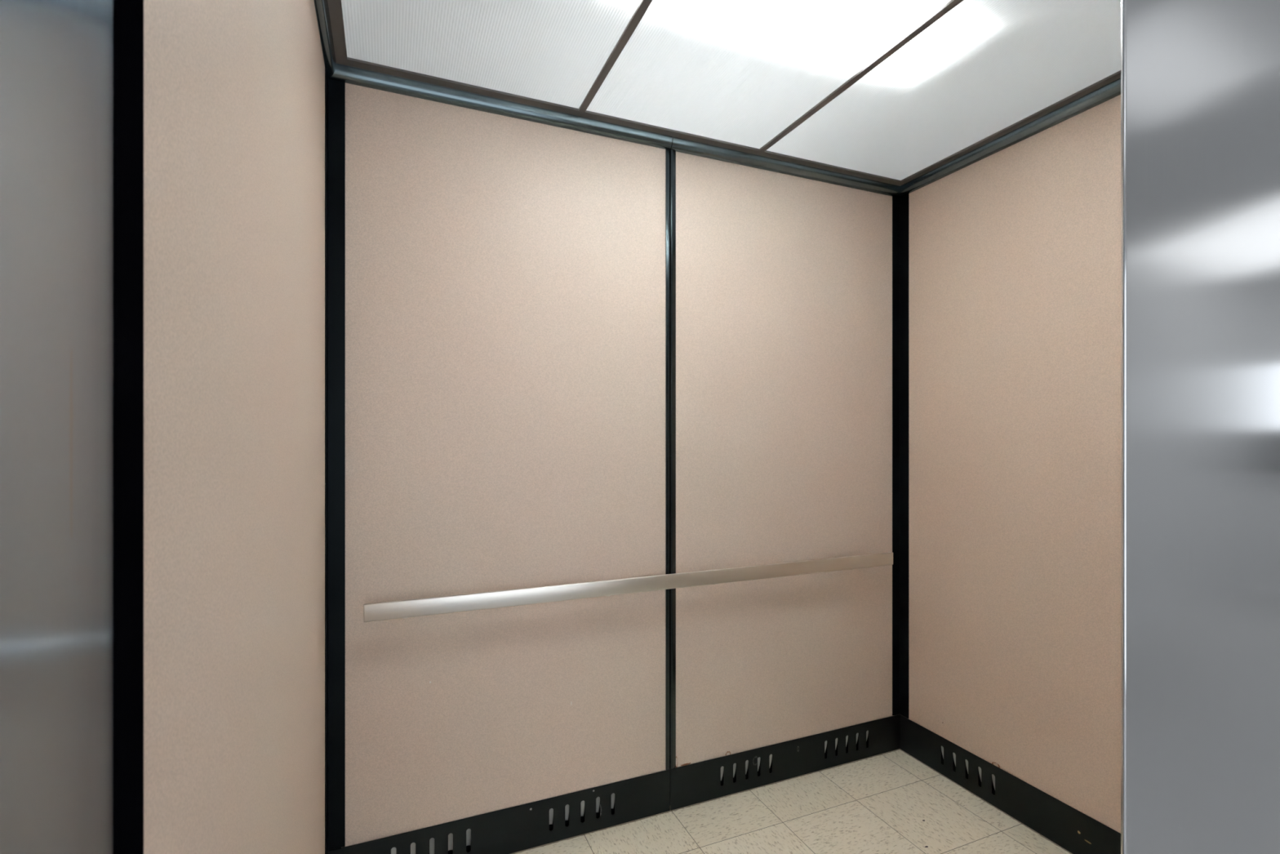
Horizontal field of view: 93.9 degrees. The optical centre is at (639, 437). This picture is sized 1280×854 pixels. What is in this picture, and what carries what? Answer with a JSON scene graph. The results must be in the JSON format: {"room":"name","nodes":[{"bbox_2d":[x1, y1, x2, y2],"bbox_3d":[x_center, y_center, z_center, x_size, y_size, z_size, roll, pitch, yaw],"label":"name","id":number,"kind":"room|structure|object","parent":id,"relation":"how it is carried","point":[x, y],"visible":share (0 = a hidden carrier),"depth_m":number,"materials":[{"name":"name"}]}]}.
{"room":"elevator interior","nodes":[
{"label":"elevator interior","id":0,"kind":"room"},
{"bbox_2d":[329,714,897,853],"bbox_3d":[0.088,-0.066,2.030,2.118,2.620,0.028,0,0,-23],"label":"wall","id":1,"kind":"structure","parent":0,"point":[597,814],"depth_m":2.12,"materials":[{"name":"black metal"}]},
{"bbox_2d":[328,79,345,850],"bbox_3d":[-0.822,0.070,1.618,0.042,2.074,0.022,0,0,-23],"label":"trim","id":2,"kind":"structure","parent":1,"relation":"attached to","point":[336,89],"depth_m":1.61,"materials":[{"name":"black metal"}]},
{"bbox_2d":[328,63,672,149],"bbox_3d":[-0.378,-0.978,1.793,1.036,0.035,0.042,0,0,-23],"label":"trim","id":3,"kind":"structure","parent":1,"relation":"attached to","point":[347,74],"depth_m":1.75,"materials":[{"name":"black metal"}]},
{"bbox_2d":[343,83,665,847],"bbox_3d":[-0.362,0.072,1.813,0.975,2.090,0.019,0,0,-23],"label":"wall panel","id":4,"kind":"object","parent":1,"relation":"attached to","point":[505,276],"visible":0.84,"depth_m":1.78,"materials":[{"name":"beige laminate"}]},
{"bbox_2d":[328,714,899,853],"bbox_3d":[0.099,1.175,2.005,2.034,0.137,0.022,0,0,-23],"label":"baseboard","id":5,"kind":"structure","parent":1,"relation":"attached to","point":[522,827],"depth_m":1.94,"materials":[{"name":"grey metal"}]},
{"bbox_2d":[364,551,893,622],"bbox_3d":[0.112,0.476,1.972,1.858,0.064,0.057,0,0,-23],"label":"handrail","id":6,"kind":"object","parent":1,"relation":"attached to","point":[403,609],"visible":1,"depth_m":1.85,"materials":[{"name":"silver metal"}]},
{"bbox_2d":[665,148,669,769],"bbox_3d":[0.088,0.070,2.002,0.014,2.074,0.024,0,0,-23],"label":"trim","id":7,"kind":"structure","parent":1,"relation":"attached to","point":[667,151],"depth_m":1.99,"materials":[{"name":"black metal"}]},
{"bbox_2d":[669,149,675,768],"bbox_3d":[0.108,0.070,2.009,0.021,2.074,0.026,0,0,-23],"label":"trim","id":8,"kind":"structure","parent":1,"relation":"attached to","point":[672,153],"depth_m":2.00,"materials":[{"name":"black metal"}]},
{"bbox_2d":[669,137,899,197],"bbox_3d":[0.581,-0.978,2.198,1.040,0.035,0.042,0,0,-23],"label":"trim","id":9,"kind":"structure","parent":1,"relation":"attached to","point":[678,144],"depth_m":2.15,"materials":[{"name":"black metal"}]},
{"bbox_2d":[675,151,893,767],"bbox_3d":[0.563,0.072,2.204,0.972,2.090,0.019,0,0,-23],"label":"sheet","id":10,"kind":"object","parent":1,"relation":"attached to","point":[784,282],"visible":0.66,"depth_m":2.17,"materials":[{"name":"beige laminate"}]},
{"bbox_2d":[892,195,899,715],"bbox_3d":[1.019,0.070,2.396,0.038,2.074,0.022,0,0,-23],"label":"trim","id":11,"kind":"structure","parent":1,"relation":"attached to","point":[895,201],"depth_m":2.38,"materials":[{"name":"black metal"}]},
{"bbox_2d":[327,0,1120,186],"bbox_3d":[0.361,-1.196,1.385,2.078,0.401,1.370,0,0,-23],"label":"ceiling","id":12,"kind":"structure","parent":0,"point":[335,6],"depth_m":1.74,"materials":[{"name":"grey metal"}]},
{"bbox_2d":[341,0,641,108],"bbox_3d":[-0.241,-1.001,1.135,0.651,0.001,1.234,0,0,-23],"label":"ceiling panel","id":13,"kind":"object","parent":12,"relation":"in","point":[554,51],"visible":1,"depth_m":1.50,"materials":[{"name":"plastic"}]},
{"bbox_2d":[586,0,951,148],"bbox_3d":[0.360,-1.001,1.389,0.650,0.001,1.234,0,0,-23],"label":"ceiling panel","id":14,"kind":"object","parent":12,"relation":"in","point":[739,72],"visible":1,"depth_m":1.58,"materials":[{"name":"plastic"}]},
{"bbox_2d":[766,0,1120,180],"bbox_3d":[0.960,-1.001,1.642,0.649,0.001,1.234,0,0,-23],"label":"ceiling panel","id":15,"kind":"object","parent":12,"relation":"in","point":[984,67],"visible":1,"depth_m":1.68,"materials":[{"name":"plastic"}]},
{"bbox_2d":[510,748,1072,853],"bbox_3d":[0.359,1.264,1.389,2.118,0.040,1.400,0,0,-23],"label":"floor","id":16,"kind":"structure","parent":0,"point":[892,802],"depth_m":1.92,"materials":[{"name":"beige tile"}]},
{"bbox_2d":[903,715,995,795],"bbox_3d":[1.323,-0.066,1.818,0.028,2.620,1.380,0,0,-23],"label":"wall","id":17,"kind":"structure","parent":0,"point":[942,757],"depth_m":2.14,"materials":[{"name":"black metal"}]},
{"bbox_2d":[899,193,908,718],"bbox_3d":[1.055,0.070,2.387,0.022,2.074,0.065,0,0,-23],"label":"trim","id":18,"kind":"structure","parent":17,"relation":"attached to","point":[904,201],"depth_m":2.37,"materials":[{"name":"black metal"}]},
{"bbox_2d":[899,714,1120,853],"bbox_3d":[1.307,1.175,1.783,0.022,0.137,1.327,0,0,-23],"label":"baseboard","id":19,"kind":"structure","parent":17,"relation":"attached to","point":[1072,829],"depth_m":1.95,"materials":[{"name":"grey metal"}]},
{"bbox_2d":[899,78,1120,197],"bbox_3d":[1.289,-0.978,1.804,0.042,0.035,1.320,0,0,-23],"label":"trim","id":20,"kind":"structure","parent":17,"relation":"attached to","point":[1112,90],"depth_m":1.92,"materials":[{"name":"black metal"}]},
{"bbox_2d":[908,94,1120,833],"bbox_3d":[1.315,0.072,1.772,0.019,2.090,1.278,0,0,-23],"label":"wall panel","id":21,"kind":"object","parent":17,"relation":"attached to","point":[1015,252],"visible":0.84,"depth_m":1.94,"materials":[{"name":"beige laminate"}]},
{"bbox_3d":[0.816,-0.056,0.833,2.448,2.600,0.039,0,0,-23],"label":"wall","id":22,"kind":"structure","parent":0,"visible":0},
{"bbox_2d":[0,0,112,853],"bbox_3d":[-0.246,-0.056,0.164,0.030,2.600,0.394,0,0,-23],"label":"door","id":23,"kind":"structure","parent":22,"relation":"attached to","point":[56,55],"depth_m":0.29,"materials":[{"name":"silver metal"}]},
{"bbox_2d":[1120,0,1279,853],"bbox_3d":[0.945,0.171,0.858,0.830,2.134,0.006,0,0,-23],"label":"door","id":24,"kind":"structure","parent":22,"relation":"in","point":[1200,79],"depth_m":0.75,"materials":[{"name":"silver metal"}]},
{"bbox_3d":[-0.624,-0.066,1.005,0.028,2.620,1.362,0,0,-23],"label":"wall","id":25,"kind":"structure","parent":0,"visible":0},
{"bbox_2d":[112,0,143,853],"bbox_3d":[-0.331,0.114,0.366,0.031,2.260,0.044,0,0,-23],"label":"trim","id":26,"kind":"structure","parent":25,"relation":"attached to","point":[127,15],"depth_m":0.37,"materials":[{"name":"black metal"}]},
{"bbox_2d":[143,0,324,853],"bbox_3d":[-0.581,0.072,0.966,0.019,2.090,1.268,0,0,-23],"label":"wall panel","id":27,"kind":"object","parent":25,"relation":"attached to","point":[234,90],"visible":0.91,"depth_m":0.61,"materials":[{"name":"beige laminate"}]},
{"bbox_2d":[313,0,336,78],"bbox_3d":[-0.587,-0.978,1.011,0.042,0.035,1.320,0,0,-23],"label":"trim","id":28,"kind":"structure","parent":25,"relation":"attached to","point":[322,8],"depth_m":1.44,"materials":[{"name":"black metal"}]},
{"bbox_2d":[324,66,328,853],"bbox_3d":[-0.840,0.139,1.580,0.022,2.211,0.077,0,0,-23],"label":"trim","id":29,"kind":"structure","parent":25,"relation":"attached to","point":[326,73],"depth_m":1.56,"materials":[{"name":"black metal"}]}
]}

